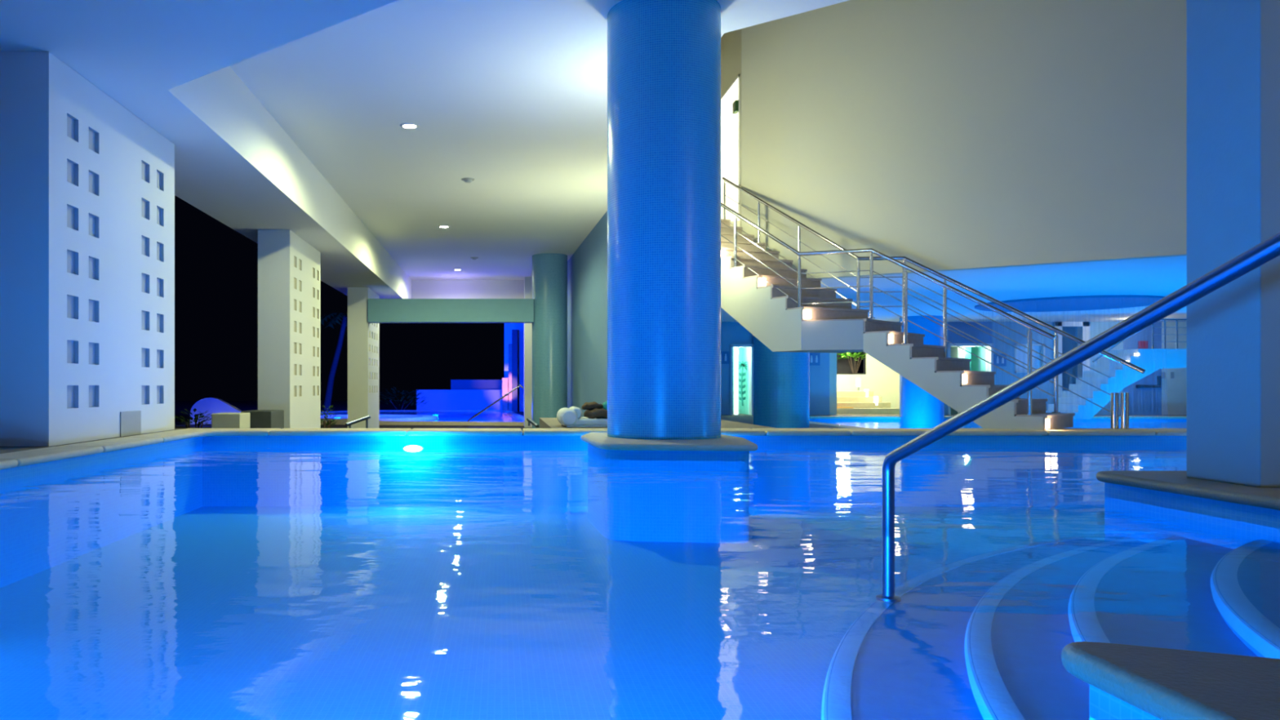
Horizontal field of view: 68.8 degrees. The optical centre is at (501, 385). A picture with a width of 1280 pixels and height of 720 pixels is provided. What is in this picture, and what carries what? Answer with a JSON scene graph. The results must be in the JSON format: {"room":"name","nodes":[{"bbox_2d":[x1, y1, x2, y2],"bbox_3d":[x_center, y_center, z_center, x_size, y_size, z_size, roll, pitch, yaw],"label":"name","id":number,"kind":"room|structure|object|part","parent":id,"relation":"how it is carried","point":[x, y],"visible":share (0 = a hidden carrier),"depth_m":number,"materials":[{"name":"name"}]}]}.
{"room":"spa","nodes":[
{"label":"spa","id":0,"kind":"room"},
{"bbox_2d":[0,0,411,298],"bbox_3d":[2.225,-3.437,14.500,13.950,1.327,35.000,0,0,0],"label":"ceiling","id":1,"kind":"structure","parent":0,"point":[167,63],"depth_m":9.13,"materials":[{"name":"paint"}]},
{"bbox_2d":[174,400,532,434],"bbox_3d":[-26.000,1.560,47.500,68.000,0.280,85.000,0,0,0],"label":"floor","id":2,"kind":"structure","parent":0,"point":[180,406],"depth_m":53.97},
{"bbox_2d":[174,408,212,428],"bbox_3d":[-5.682,0.903,17.024,0.813,0.998,0.769,0,0,0],"label":"shrub","id":3,"kind":"object","parent":2,"relation":"on","point":[201,415],"visible":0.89,"depth_m":16.99,"materials":[{"name":"green plant"}]},
{"bbox_3d":[-5.666,1.032,17.006,0.304,0.741,0.307,0,0,0],"label":"stem","id":4,"kind":"part","parent":3,"relation":"part of","materials":[{"name":"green plant"}]},
{"bbox_2d":[190,397,243,424],"bbox_3d":[-9.851,0.925,34.175,3.320,0.990,0.350,0,0,0],"label":"wall","id":5,"kind":"structure","parent":2,"relation":"on","point":[215,405],"depth_m":34.00,"materials":[{"name":"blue paint"}]},
{"bbox_2d":[211,412,250,428],"bbox_3d":[-4.320,0.926,14.700,0.451,0.988,0.600,0,0,0],"label":"planter box","id":6,"kind":"object","parent":2,"relation":"on","point":[224,420],"visible":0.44,"depth_m":14.40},
{"bbox_2d":[240,409,284,428],"bbox_3d":[-4.057,0.918,15.650,0.504,1.004,0.900,0,0,0],"label":"bench","id":7,"kind":"object","parent":2,"relation":"on","point":[260,419],"visible":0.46,"depth_m":15.20,"materials":[{"name":"stone"}]},
{"bbox_2d":[257,229,320,428],"bbox_3d":[-4.035,-0.685,17.675,0.570,4.170,2.750,0,0,0],"label":"pillar","id":8,"kind":"object","parent":2,"relation":"on","point":[289,267],"visible":0.95,"depth_m":16.32,"materials":[{"name":"white paint"}]},
{"bbox_2d":[320,404,338,428],"bbox_3d":[-3.959,0.917,21.003,0.575,0.971,0.843,0,0,0],"label":"shrub","id":9,"kind":"object","parent":2,"relation":"on","point":[329,422],"visible":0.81,"depth_m":20.99,"materials":[{"name":"green plant"}]},
{"bbox_3d":[-3.975,1.092,21.006,0.174,0.621,0.307,0,0,0],"label":"stem","id":10,"kind":"part","parent":9,"relation":"part of","materials":[{"name":"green plant"}]},
{"bbox_2d":[320,312,347,411],"bbox_3d":[-8.829,-1.337,52.000,3.623,5.532,3.660,0,0,0],"label":"palm tree","id":11,"kind":"object","parent":2,"relation":"on","point":[327,401],"visible":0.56,"depth_m":51.87,"materials":[{"name":"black plant"}]},
{"bbox_2d":[345,415,370,428],"bbox_3d":[-1.829,0.888,11.725,0.369,1.024,0.044,0,0,-44],"label":"handrail","id":12,"kind":"object","parent":2,"relation":"on","point":[366,418],"visible":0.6,"depth_m":11.72,"materials":[{"name":"silver metal"}]},
{"bbox_3d":[-1.731,0.904,11.820,0.026,0.992,0.026,0,0,-23],"label":"post","id":13,"kind":"part","parent":12,"relation":"part of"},
{"bbox_2d":[347,287,379,428],"bbox_3d":[-4.035,-0.685,27.000,0.570,4.170,2.400,0,0,0],"label":"pillar","id":14,"kind":"object","parent":2,"relation":"on","point":[363,336],"visible":0.8,"depth_m":25.80,"materials":[{"name":"white paint"}]},
{"bbox_2d":[379,386,427,409],"bbox_3d":[-5.749,0.720,51.430,3.410,1.378,2.094,0,0,0],"label":"shrub","id":15,"kind":"object","parent":2,"relation":"on","point":[393,389],"visible":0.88,"depth_m":51.29,"materials":[{"name":"green plant"}]},
{"bbox_3d":[-5.638,1.097,51.516,1.321,0.624,0.765,0,0,0],"label":"stem","id":16,"kind":"part","parent":15,"relation":"part of","materials":[{"name":"green plant"}]},
{"bbox_2d":[320,409,524,426],"bbox_3d":[-4.373,1.330,40.773,11.291,0.180,16.041,0,0,0],"label":"pool","id":17,"kind":"object","parent":2,"relation":"on","point":[387,417],"visible":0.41,"depth_m":37.52,"materials":[{"name":"liquid"}]},
{"bbox_2d":[466,384,524,421],"bbox_3d":[-0.207,0.676,32.981,2.355,1.449,0.150,0,0,27],"label":"pool handrail","id":18,"kind":"object","parent":2,"relation":"on","point":[520,385],"visible":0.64,"depth_m":32.91,"materials":[{"name":"metal"}]},
{"bbox_2d":[502,343,511,411],"bbox_3d":[0.349,-0.431,49.950,0.650,3.703,0.300,0,0,0],"label":"timber post","id":19,"kind":"object","parent":2,"relation":"on","point":[504,380],"visible":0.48,"depth_m":49.80,"materials":[{"name":"brown wood"}]},
{"bbox_3d":[0.524,-0.431,49.950,0.300,3.703,0.300,0,0,0],"label":"post","id":20,"kind":"part","parent":19,"relation":"part of","materials":[{"name":"brown wood"}]},
{"bbox_2d":[511,329,517,412],"bbox_3d":[0.711,-0.810,49.600,0.300,4.461,0.200,0,0,0],"label":"screen","id":21,"kind":"object","parent":2,"relation":"on","point":[514,332],"visible":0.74,"depth_m":49.50,"materials":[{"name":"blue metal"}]},
{"bbox_2d":[532,253,567,428],"bbox_3d":[1.360,-1.140,26.000,1.000,5.080,1.000,0,0,0],"label":"round column","id":22,"kind":"structure","parent":2,"relation":"on","point":[549,270],"depth_m":25.56,"materials":[{"name":"teal tile"}]},
{"bbox_2d":[368,298,533,323],"bbox_3d":[-1.420,-2.115,25.960,4.640,0.650,0.480,0,0,0],"label":"beam","id":23,"kind":"structure","parent":22,"relation":"attached to","point":[380,310],"depth_m":25.72,"materials":[{"name":"teal paint"}]},
{"bbox_2d":[0,417,777,453],"bbox_3d":[2.150,0.702,5.800,14.100,0.396,17.600,0,0,0],"label":"floor","id":24,"kind":"structure","parent":0,"point":[544,423],"depth_m":11.21,"materials":[{"name":"stone"}]},
{"bbox_2d":[0,51,174,446],"bbox_3d":[-4.054,-1.135,9.085,0.632,3.270,2.930,0,0,0],"label":"pillar","id":25,"kind":"object","parent":24,"relation":"on","point":[87,185],"visible":1,"depth_m":8.15,"materials":[{"name":"white paint"}]},
{"bbox_3d":[-3.744,0.378,9.290,0.012,0.245,0.500,0,0,0],"label":"access panel","id":26,"kind":"part","parent":25,"relation":"part of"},
{"bbox_2d":[526,417,538,427],"bbox_3d":[0.390,0.461,11.525,0.044,0.120,0.286,0,0,-24],"label":"handrail","id":27,"kind":"object","parent":24,"relation":"on","point":[530,421],"visible":1,"depth_m":11.52,"materials":[{"name":"silver metal"}]},
{"bbox_2d":[556,406,607,426],"bbox_3d":[1.518,0.380,11.525,1.620,0.240,0.810,0,0,0],"label":"daybed","id":28,"kind":"object","parent":24,"relation":"on","point":[571,416],"visible":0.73,"depth_m":11.15,"materials":[{"name":"white fabric"}]},
{"bbox_3d":[1.558,0.490,11.525,1.540,0.020,0.790,0,0,0],"label":"frame","id":29,"kind":"part","parent":28,"relation":"part of","materials":[{"name":"white paint"}]},
{"bbox_3d":[1.558,0.440,11.525,1.500,0.080,0.750,0,0,0],"label":"mattress","id":30,"kind":"part","parent":28,"relation":"part of","materials":[{"name":"white fabric"}]},
{"bbox_2d":[583,408,607,418],"bbox_3d":[1.238,0.340,11.370,0.440,0.148,0.360,0,0,0],"label":"towel","id":31,"kind":"object","parent":28,"relation":"on","point":[593,413],"visible":0.63,"depth_m":11.21,"materials":[{"name":"brown fabric"}]},
{"bbox_2d":[581,401,603,409],"bbox_3d":[1.128,0.249,11.450,0.260,0.113,0.260,0,0,0],"label":"towel","id":32,"kind":"object","parent":31,"relation":"on","point":[587,406],"visible":0.94,"depth_m":11.34,"materials":[{"name":"brown fabric"}]},
{"bbox_2d":[602,400,607,410],"bbox_3d":[1.328,0.236,11.390,0.150,0.131,0.200,0,0,0],"label":"towel","id":33,"kind":"object","parent":31,"relation":"on","point":[604,404],"visible":0.37,"depth_m":11.32,"materials":[{"name":"teal fabric"}]},
{"bbox_2d":[0,428,1279,719],"bbox_3d":[2.340,0.975,5.605,12.120,0.950,10.610,0,0,0],"label":"swimming pool","id":34,"kind":"object","parent":24,"relation":"in","point":[185,574],"visible":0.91,"depth_m":5.52,"materials":[{"name":"liquid"}]},
{"bbox_2d":[580,0,757,543],"bbox_3d":[1.580,-1.165,8.883,1.558,5.030,2.134,0,0,0],"label":"tiled column","id":35,"kind":"structure","parent":34,"relation":"in","point":[664,56],"depth_m":8.59,"materials":[{"name":"blue tile"}]},
{"bbox_2d":[720,218,1075,430],"bbox_3d":[4.531,-1.125,12.819,1.862,3.249,5.866,0,0,-37],"label":"staircase","id":36,"kind":"structure","parent":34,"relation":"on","point":[771,316],"depth_m":12.07,"materials":[{"name":"stone"}]},
{"bbox_2d":[720,250,725,257],"bbox_3d":[3.286,-1.966,13.695,0.130,0.105,0.012,0,0,-24],"label":"step light","id":37,"kind":"object","parent":36,"relation":"on","point":[722,253],"depth_m":13.69,"materials":[{"name":"beige"}]},
{"bbox_2d":[758,278,765,286],"bbox_3d":[3.650,-1.454,12.888,0.130,0.105,0.012,0,0,-24],"label":"step light","id":38,"kind":"object","parent":36,"relation":"on","point":[762,282],"depth_m":12.88,"materials":[{"name":"beige"}]},
{"bbox_2d":[803,310,811,318],"bbox_3d":[4.014,-0.941,12.081,0.130,0.105,0.012,0,0,-24],"label":"step light","id":39,"kind":"object","parent":36,"relation":"on","point":[806,313],"depth_m":12.08,"materials":[{"name":"beige"}]},
{"bbox_2d":[720,202,1055,414],"bbox_3d":[4.203,-1.572,12.399,0.750,3.802,5.731,0,0,-38],"label":"stair railing","id":40,"kind":"object","parent":36,"relation":"on","point":[1030,326],"visible":0.84,"depth_m":11.54,"materials":[{"name":"metal"}]},
{"bbox_3d":[3.403,-2.118,13.394,0.090,0.790,0.088,0,0,0],"label":"post","id":41,"kind":"part","parent":40,"relation":"part of","materials":[{"name":"metal"}]},
{"bbox_3d":[3.946,-1.393,12.191,0.090,0.709,0.088,0,0,0],"label":"post","id":42,"kind":"part","parent":40,"relation":"part of","materials":[{"name":"metal"}]},
{"bbox_3d":[4.760,-1.308,11.840,0.090,0.880,0.088,0,0,0],"label":"post","id":43,"kind":"part","parent":40,"relation":"part of","materials":[{"name":"metal"}]},
{"bbox_3d":[4.211,-1.735,12.404,0.694,2.924,5.711,0,0,-38],"label":"rod","id":44,"kind":"part","parent":40,"relation":"part of","materials":[{"name":"metal"}]},
{"bbox_3d":[4.211,-1.535,12.404,0.694,2.924,5.711,0,0,-38],"label":"rod","id":45,"kind":"part","parent":40,"relation":"part of","materials":[{"name":"metal"}]},
{"bbox_3d":[4.211,-1.335,12.404,0.694,2.924,5.711,0,0,-38],"label":"rod","id":46,"kind":"part","parent":40,"relation":"part of","materials":[{"name":"metal"}]},
{"bbox_3d":[4.211,-1.995,12.404,0.732,2.956,5.731,0,0,-38],"label":"handrail","id":47,"kind":"part","parent":40,"relation":"part of","materials":[{"name":"metal"}]},
{"bbox_3d":[5.065,-1.011,11.530,0.090,0.970,0.088,0,0,0],"label":"post","id":48,"kind":"part","parent":40,"relation":"part of","materials":[{"name":"metal"}]},
{"bbox_3d":[6.048,-0.178,10.533,0.090,1.013,0.088,0,0,0],"label":"post","id":49,"kind":"part","parent":40,"relation":"part of","materials":[{"name":"metal"}]},
{"bbox_2d":[888,334,893,342],"bbox_3d":[4.942,-0.599,11.679,0.130,0.105,0.012,0,0,-45],"label":"step light","id":50,"kind":"object","parent":36,"relation":"on","point":[890,336],"depth_m":11.66,"materials":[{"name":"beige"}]},
{"bbox_2d":[721,177,1145,428],"bbox_3d":[5.261,-1.487,12.727,0.802,3.973,6.012,0,0,-39],"label":"stair railing","id":51,"kind":"object","parent":36,"relation":"on","point":[1114,396],"visible":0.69,"depth_m":12.15,"materials":[{"name":"metal"}]},
{"bbox_3d":[3.699,-3.089,15.261,0.090,0.680,0.088,0,0,0],"label":"post","id":52,"kind":"part","parent":51,"relation":"part of","materials":[{"name":"metal"}]},
{"bbox_3d":[4.049,-2.586,14.486,0.090,0.700,0.088,0,0,0],"label":"post","id":53,"kind":"part","parent":51,"relation":"part of","materials":[{"name":"metal"}]},
{"bbox_3d":[4.419,-2.069,13.666,0.090,0.692,0.088,0,0,0],"label":"post","id":54,"kind":"part","parent":51,"relation":"part of","materials":[{"name":"metal"}]},
{"bbox_3d":[4.892,-1.393,12.618,0.090,0.709,0.088,0,0,0],"label":"post","id":55,"kind":"part","parent":51,"relation":"part of","materials":[{"name":"metal"}]},
{"bbox_3d":[5.499,-1.308,12.569,0.090,0.880,0.088,0,0,0],"label":"post","id":56,"kind":"part","parent":51,"relation":"part of","materials":[{"name":"metal"}]},
{"bbox_3d":[5.156,-1.643,12.856,0.724,3.110,5.664,0,0,-38],"label":"rod","id":57,"kind":"part","parent":51,"relation":"part of","materials":[{"name":"metal"}]},
{"bbox_3d":[5.875,-0.896,12.188,0.090,1.083,0.088,0,0,0],"label":"post","id":58,"kind":"part","parent":51,"relation":"part of","materials":[{"name":"metal"}]},
{"bbox_3d":[5.156,-1.443,12.856,0.724,3.110,5.664,0,0,-38],"label":"rod","id":59,"kind":"part","parent":51,"relation":"part of","materials":[{"name":"metal"}]},
{"bbox_3d":[6.787,-0.178,11.261,0.090,1.013,0.088,0,0,0],"label":"post","id":60,"kind":"part","parent":51,"relation":"part of","materials":[{"name":"metal"}]},
{"bbox_2d":[962,374,967,382],"bbox_3d":[5.564,-0.086,11.049,0.130,0.105,0.012,0,0,-45],"label":"step light","id":61,"kind":"object","parent":36,"relation":"on","point":[964,376],"depth_m":11.03,"materials":[{"name":"beige"}]},
{"bbox_2d":[1045,418,1049,428],"bbox_3d":[6.184,0.427,10.418,0.130,0.105,0.012,0,0,-45],"label":"step light","id":62,"kind":"object","parent":36,"relation":"attached to","point":[1047,420],"depth_m":10.40,"materials":[{"name":"beige"}]},
{"bbox_2d":[875,231,1279,602],"bbox_3d":[1.821,0.139,2.680,0.118,1.562,2.678,0,0,-7],"label":"pool handrail","id":63,"kind":"object","parent":34,"relation":"in","point":[1268,250],"visible":1,"depth_m":2.92,"materials":[{"name":"silver metal"}]},
{"bbox_2d":[1186,0,1279,487],"bbox_3d":[4.093,-1.135,4.775,0.715,3.270,0.490,0,0,0],"label":"square pillar","id":64,"kind":"structure","parent":34,"relation":"on","point":[1233,46],"depth_m":4.70,"materials":[{"name":"paint"}]},
{"bbox_2d":[416,389,502,409],"bbox_3d":[-1.900,0.820,54.200,6.200,1.200,0.400,0,0,0],"label":"wall","id":65,"kind":"structure","parent":0,"point":[437,399],"depth_m":54.00,"materials":[{"name":"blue paint"}]},
{"bbox_2d":[411,280,524,298],"bbox_3d":[-1.910,-3.265,32.150,5.380,1.670,0.300,0,0,0],"label":"wall","id":66,"kind":"structure","parent":0,"point":[420,289],"depth_m":32.00,"materials":[{"name":"white paint"}]},
{"bbox_2d":[450,379,502,389],"bbox_3d":[-1.325,0.510,58.200,3.750,1.820,0.400,0,0,0],"label":"wall","id":67,"kind":"structure","parent":0,"point":[455,384],"depth_m":58.00,"materials":[{"name":"white paint"}]},
{"bbox_2d":[504,323,524,411],"bbox_3d":[0.725,-1.790,51.150,1.150,6.420,0.300,0,0,0],"label":"wall","id":68,"kind":"structure","parent":0,"point":[508,327],"depth_m":51.00,"materials":[{"name":"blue paint"}]},
{"bbox_2d":[524,276,532,427],"bbox_3d":[1.340,-1.350,31.650,1.120,5.500,1.300,0,0,0],"label":"wall","id":69,"kind":"structure","parent":0,"point":[527,280],"depth_m":31.00,"materials":[{"name":"white paint"}]},
{"bbox_2d":[230,0,849,279],"bbox_3d":[3.000,-3.830,13.500,12.400,0.300,37.000,0,0,0],"label":"ceiling","id":70,"kind":"structure","parent":0,"point":[508,96],"depth_m":12.63,"materials":[{"name":"paint"}]},
{"bbox_2d":[400,122,419,128],"bbox_3d":[-1.300,-3.673,13.002,0.280,0.014,0.280,0,0,0],"label":"recessed light","id":71,"kind":"object","parent":70,"relation":"in","point":[408,125],"visible":1,"depth_m":12.98,"materials":[{"name":"white paint"}]},
{"bbox_2d":[438,225,449,227],"bbox_3d":[-1.328,-3.673,21.213,0.280,0.014,0.280,0,0,0],"label":"recessed light","id":72,"kind":"object","parent":70,"relation":"in","point":[439,226],"visible":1,"depth_m":21.16,"materials":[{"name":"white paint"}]},
{"bbox_2d":[461,177,475,182],"bbox_3d":[-0.598,-3.650,16.371,0.240,0.060,0.240,0,0,0],"label":"smoke detector","id":73,"kind":"object","parent":70,"relation":"attached to","point":[465,180],"visible":1,"depth_m":16.32,"materials":[{"name":"white plastic"}]},
{"bbox_2d":[567,210,607,417],"bbox_3d":[2.200,-3.100,23.350,0.500,8.000,12.304,0,0,0],"label":"wall","id":74,"kind":"structure","parent":0,"point":[587,268],"depth_m":22.25,"materials":[{"name":"paint"}]},
{"bbox_2d":[720,29,739,97],"bbox_3d":[3.265,-3.100,16.225,1.530,8.000,2.250,0,0,0],"label":"wall","id":75,"kind":"structure","parent":0,"point":[730,41],"depth_m":15.79,"materials":[{"name":"beige paint"}]},
{"bbox_2d":[720,74,739,218],"bbox_3d":[3.967,-3.935,16.000,0.145,2.370,1.800,0,0,0],"label":"door frame","id":76,"kind":"structure","parent":75,"relation":"in","point":[735,85],"depth_m":15.85,"materials":[{"name":"white paint"}]},
{"bbox_2d":[722,88,739,226],"bbox_3d":[4.425,-3.835,15.400,3.850,2.770,3.600,0,0,0],"label":"wall","id":77,"kind":"structure","parent":0,"point":[730,121],"depth_m":16.90,"materials":[{"name":"white paint"}]},
{"bbox_2d":[732,100,738,114],"bbox_3d":[3.874,-4.610,15.210,0.068,0.180,0.180,0,0,0],"label":"exit sign","id":78,"kind":"object","parent":77,"relation":"in","point":[735,104],"visible":1,"depth_m":15.13,"materials":[{"name":"green plastic"}]},
{"bbox_2d":[731,322,752,344],"bbox_3d":[7.015,-1.518,26.925,0.652,0.683,0.250,0,0,0],"label":"wall","id":79,"kind":"structure","parent":0,"point":[740,335],"depth_m":26.80,"materials":[{"name":"paint"}]},
{"bbox_2d":[729,344,753,414],"bbox_3d":[7.043,-0.291,27.310,0.860,2.262,1.280,0,0,0],"label":"door","id":80,"kind":"structure","parent":79,"relation":"in","point":[741,356],"depth_m":27.20,"materials":[{"name":"white paint"}]},
{"bbox_2d":[733,347,737,414],"bbox_3d":[6.943,-0.151,27.240,0.120,1.982,0.080,0,0,0],"label":"lamp","id":81,"kind":"object","parent":80,"relation":"attached to","point":[735,349],"depth_m":27.20,"materials":[{"name":"white"}]},
{"bbox_2d":[720,321,829,414],"bbox_3d":[6.303,-0.510,26.825,6.431,2.700,0.250,0,0,0],"label":"wall","id":82,"kind":"structure","parent":0,"point":[819,375],"depth_m":26.70,"materials":[{"name":"paint"}]},
{"bbox_2d":[720,351,728,364],"bbox_3d":[6.420,-0.824,26.672,0.360,0.360,0.057,0,0,0],"label":"wall sign","id":83,"kind":"object","parent":82,"relation":"attached to","point":[724,354],"visible":0.59,"depth_m":26.67,"materials":[{"name":"blue plastic"}]},
{"bbox_2d":[809,352,820,365],"bbox_3d":[9.055,-0.778,26.672,0.360,0.360,0.057,0,0,0],"label":"wall sign","id":84,"kind":"object","parent":82,"relation":"attached to","point":[815,357],"visible":0.75,"depth_m":26.67,"materials":[{"name":"blue plastic"}]},
{"bbox_2d":[829,346,964,414],"bbox_3d":[11.543,-0.510,28.825,4.048,2.700,3.750,0,0,0],"label":"wall","id":85,"kind":"structure","parent":0,"point":[880,379],"depth_m":30.50,"materials":[{"name":"beige paint"}]},
{"bbox_2d":[836,351,866,374],"bbox_3d":[11.577,-0.809,30.950,1.034,1.249,0.800,0,0,0],"label":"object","id":86,"kind":"structure","parent":85,"relation":"in","point":[843,367],"depth_m":31.30,"materials":[{"name":"black glass"}]},
{"bbox_2d":[836,351,866,373],"bbox_3d":[11.814,-0.912,30.865,1.461,1.062,0.990,0,0,-10],"label":"potted plant","id":87,"kind":"object","parent":86,"relation":"in","point":[848,354],"visible":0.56,"depth_m":30.80,"materials":[{"name":"green plant"}]},
{"bbox_3d":[11.857,-0.695,30.855,0.489,0.628,0.260,0,0,0],"label":"stem","id":88,"kind":"part","parent":87,"relation":"part of","materials":[{"name":"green plant"}]},
{"bbox_2d":[720,255,1186,322],"bbox_3d":[16.250,-1.960,21.000,27.500,0.200,24.000,0,0,0],"label":"ceiling","id":89,"kind":"structure","parent":0,"point":[1161,276],"depth_m":17.42,"materials":[{"name":"paint"}]},
{"bbox_2d":[974,294,1165,311],"bbox_3d":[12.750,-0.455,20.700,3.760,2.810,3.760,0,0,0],"label":"ring","id":90,"kind":"object","parent":89,"relation":"hanging from","point":[1082,303],"visible":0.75,"depth_m":20.35,"materials":[{"name":"paint"}]},
{"bbox_2d":[720,413,1186,428],"bbox_3d":[17.250,0.950,21.810,29.500,0.780,21.780,0,0,0],"label":"floor","id":91,"kind":"structure","parent":0,"point":[742,418],"depth_m":25.83,"materials":[{"name":"stone"}]},
{"bbox_2d":[836,391,899,413],"bbox_3d":[10.887,0.500,29.050,2.136,0.680,2.900,0,0,0],"label":"steps","id":92,"kind":"structure","parent":91,"relation":"on","point":[860,403],"depth_m":27.95,"materials":[{"name":"stone"}]},
{"bbox_2d":[856,377,860,391],"bbox_3d":[11.402,0.207,29.400,0.120,0.925,0.120,0,0,0],"label":"wall lamp","id":93,"kind":"object","parent":92,"relation":"on","point":[858,380],"visible":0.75,"depth_m":29.36,"materials":[{"name":"white glass"}]},
{"bbox_3d":[11.402,-0.115,29.400,0.120,0.280,0.120,0,0,0],"label":"lamp shade","id":94,"kind":"part","parent":93,"relation":"part of","materials":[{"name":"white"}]},
{"bbox_2d":[873,395,878,404],"bbox_3d":[11.395,0.490,28.000,0.120,0.360,0.120,0,0,0],"label":"wall lamp","id":95,"kind":"object","parent":92,"relation":"on","point":[875,398],"visible":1,"depth_m":27.95,"materials":[{"name":"white glass"}]},
{"bbox_2d":[752,416,1186,428],"bbox_3d":[17.650,1.484,18.300,28.700,1.312,14.000,0,0,0],"label":"pool","id":96,"kind":"object","parent":91,"relation":"in","point":[847,422],"visible":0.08,"depth_m":23.45,"materials":[{"name":"liquid"}]},
{"bbox_2d":[753,335,809,427],"bbox_3d":[5.744,0.090,18.900,1.101,3.900,1.101,0,0,0],"label":"column","id":97,"kind":"structure","parent":96,"relation":"in","point":[781,380],"depth_m":18.43,"materials":[{"name":"blue tile"}]},
{"bbox_2d":[899,315,944,422],"bbox_3d":[11.322,0.090,24.800,1.100,3.900,1.100,0,0,0],"label":"column","id":98,"kind":"structure","parent":96,"relation":"in","point":[916,404],"depth_m":24.33,"materials":[{"name":"blue tile"}]},
{"bbox_2d":[809,418,1186,421],"bbox_3d":[17.650,1.515,18.175,28.700,1.250,13.750,0,0,0],"label":"basin","id":99,"kind":"object","parent":96,"relation":"in","point":[811,420],"depth_m":24.90,"materials":[{"name":"tile"}]},
{"bbox_2d":[1045,318,1186,418],"bbox_3d":[16.252,-0.438,23.944,3.683,2.556,1.312,0,0,0],"label":"staircase","id":100,"kind":"structure","parent":91,"relation":"on","point":[1151,360],"depth_m":23.30,"materials":[{"name":"white paint"}]},
{"bbox_3d":[16.544,-1.157,23.350,3.097,1.117,0.050,0,0,0],"label":"handrail","id":101,"kind":"part","parent":100,"relation":"part of","materials":[{"name":"metal"}]},
{"bbox_3d":[16.528,-1.317,23.350,0.042,0.750,0.044,0,0,0],"label":"post","id":102,"kind":"part","parent":100,"relation":"part of","materials":[{"name":"metal"}]},
{"bbox_3d":[16.832,-1.317,23.350,0.042,0.750,0.044,0,0,0],"label":"post","id":103,"kind":"part","parent":100,"relation":"part of","materials":[{"name":"metal"}]},
{"bbox_3d":[17.293,-1.125,23.350,1.601,0.014,0.016,0,0,0],"label":"rod","id":104,"kind":"part","parent":100,"relation":"part of","materials":[{"name":"metal"}]},
{"bbox_3d":[17.293,-1.307,23.350,1.601,0.014,0.016,0,0,0],"label":"rod","id":105,"kind":"part","parent":100,"relation":"part of","materials":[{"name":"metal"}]},
{"bbox_3d":[17.137,-1.317,23.350,0.042,0.750,0.044,0,0,0],"label":"post","id":106,"kind":"part","parent":100,"relation":"part of","materials":[{"name":"metal"}]},
{"bbox_2d":[739,0,1186,279],"bbox_3d":[7.855,-4.388,12.404,9.557,5.424,0.200,0,0,35],"label":"wall","id":107,"kind":"structure","parent":0,"point":[940,135],"depth_m":13.11,"materials":[{"name":"white paint"}]},
{"bbox_2d":[944,321,1186,414],"bbox_3d":[18.307,-0.510,26.825,13.211,2.700,0.250,0,0,0],"label":"wall","id":108,"kind":"structure","parent":0,"point":[1142,401],"depth_m":26.70,"materials":[{"name":"paint"}]},
{"bbox_2d":[947,343,993,414],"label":"door","id":109,"kind":"structure","parent":108,"relation":"in","point":[977,364],"depth_m":27.09,"materials":[{"name":"white paint"}]},
{"bbox_2d":[993,353,1006,366],"bbox_3d":[14.453,-0.755,26.672,0.360,0.360,0.057,0,0,0],"label":"wall sign","id":110,"kind":"object","parent":108,"relation":"attached to","point":[998,361],"visible":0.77,"depth_m":26.67,"materials":[{"name":"blue plastic"}]},
{"bbox_2d":[1014,343,1044,373],"bbox_3d":[15.323,-0.801,26.765,0.882,0.836,0.170,0,0,0],"label":"window","id":111,"kind":"structure","parent":108,"relation":"in","point":[1020,355],"depth_m":26.82,"materials":[{"name":"glass"}]},
{"bbox_3d":[15.323,-0.801,26.835,0.882,0.836,0.030,0,0,0],"label":"pane","id":112,"kind":"part","parent":111,"relation":"part of","materials":[{"name":"glass"}]},
{"bbox_2d":[1137,341,1147,348],"bbox_3d":[18.574,-1.173,26.640,0.240,0.260,0.080,0,0,0],"label":"sign","id":113,"kind":"object","parent":108,"relation":"attached to","point":[1141,344],"visible":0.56,"depth_m":26.60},
{"bbox_2d":[1136,376,1160,387],"bbox_3d":[18.761,-0.114,26.670,0.700,0.352,0.100,0,0,0],"label":"ledge","id":114,"kind":"object","parent":108,"relation":"attached to","point":[1158,385],"visible":1,"depth_m":26.63,"materials":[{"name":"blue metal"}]},
{"bbox_2d":[1161,372,1165,377],"bbox_3d":[19.201,-0.313,26.690,0.100,0.180,0.020,0,0,0],"label":"wall plate","id":115,"kind":"object","parent":108,"relation":"attached to","point":[1163,374],"visible":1,"depth_m":26.68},
{"bbox_3d":[16.531,-1.841,26.825,0.789,0.037,0.250,0,0,0],"label":"wall","id":116,"kind":"structure","parent":0,"visible":0},
{"bbox_2d":[1053,321,1089,397],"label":"door","id":117,"kind":"structure","parent":116,"relation":"in","point":[1080,330],"depth_m":26.84,"materials":[{"name":"white paint"}]},
{"bbox_3d":[16.531,-0.511,26.825,0.849,2.703,0.310,0,0,0],"label":"frame","id":118,"kind":"part","parent":117,"relation":"part of","materials":[{"name":"white paint"}]}
]}

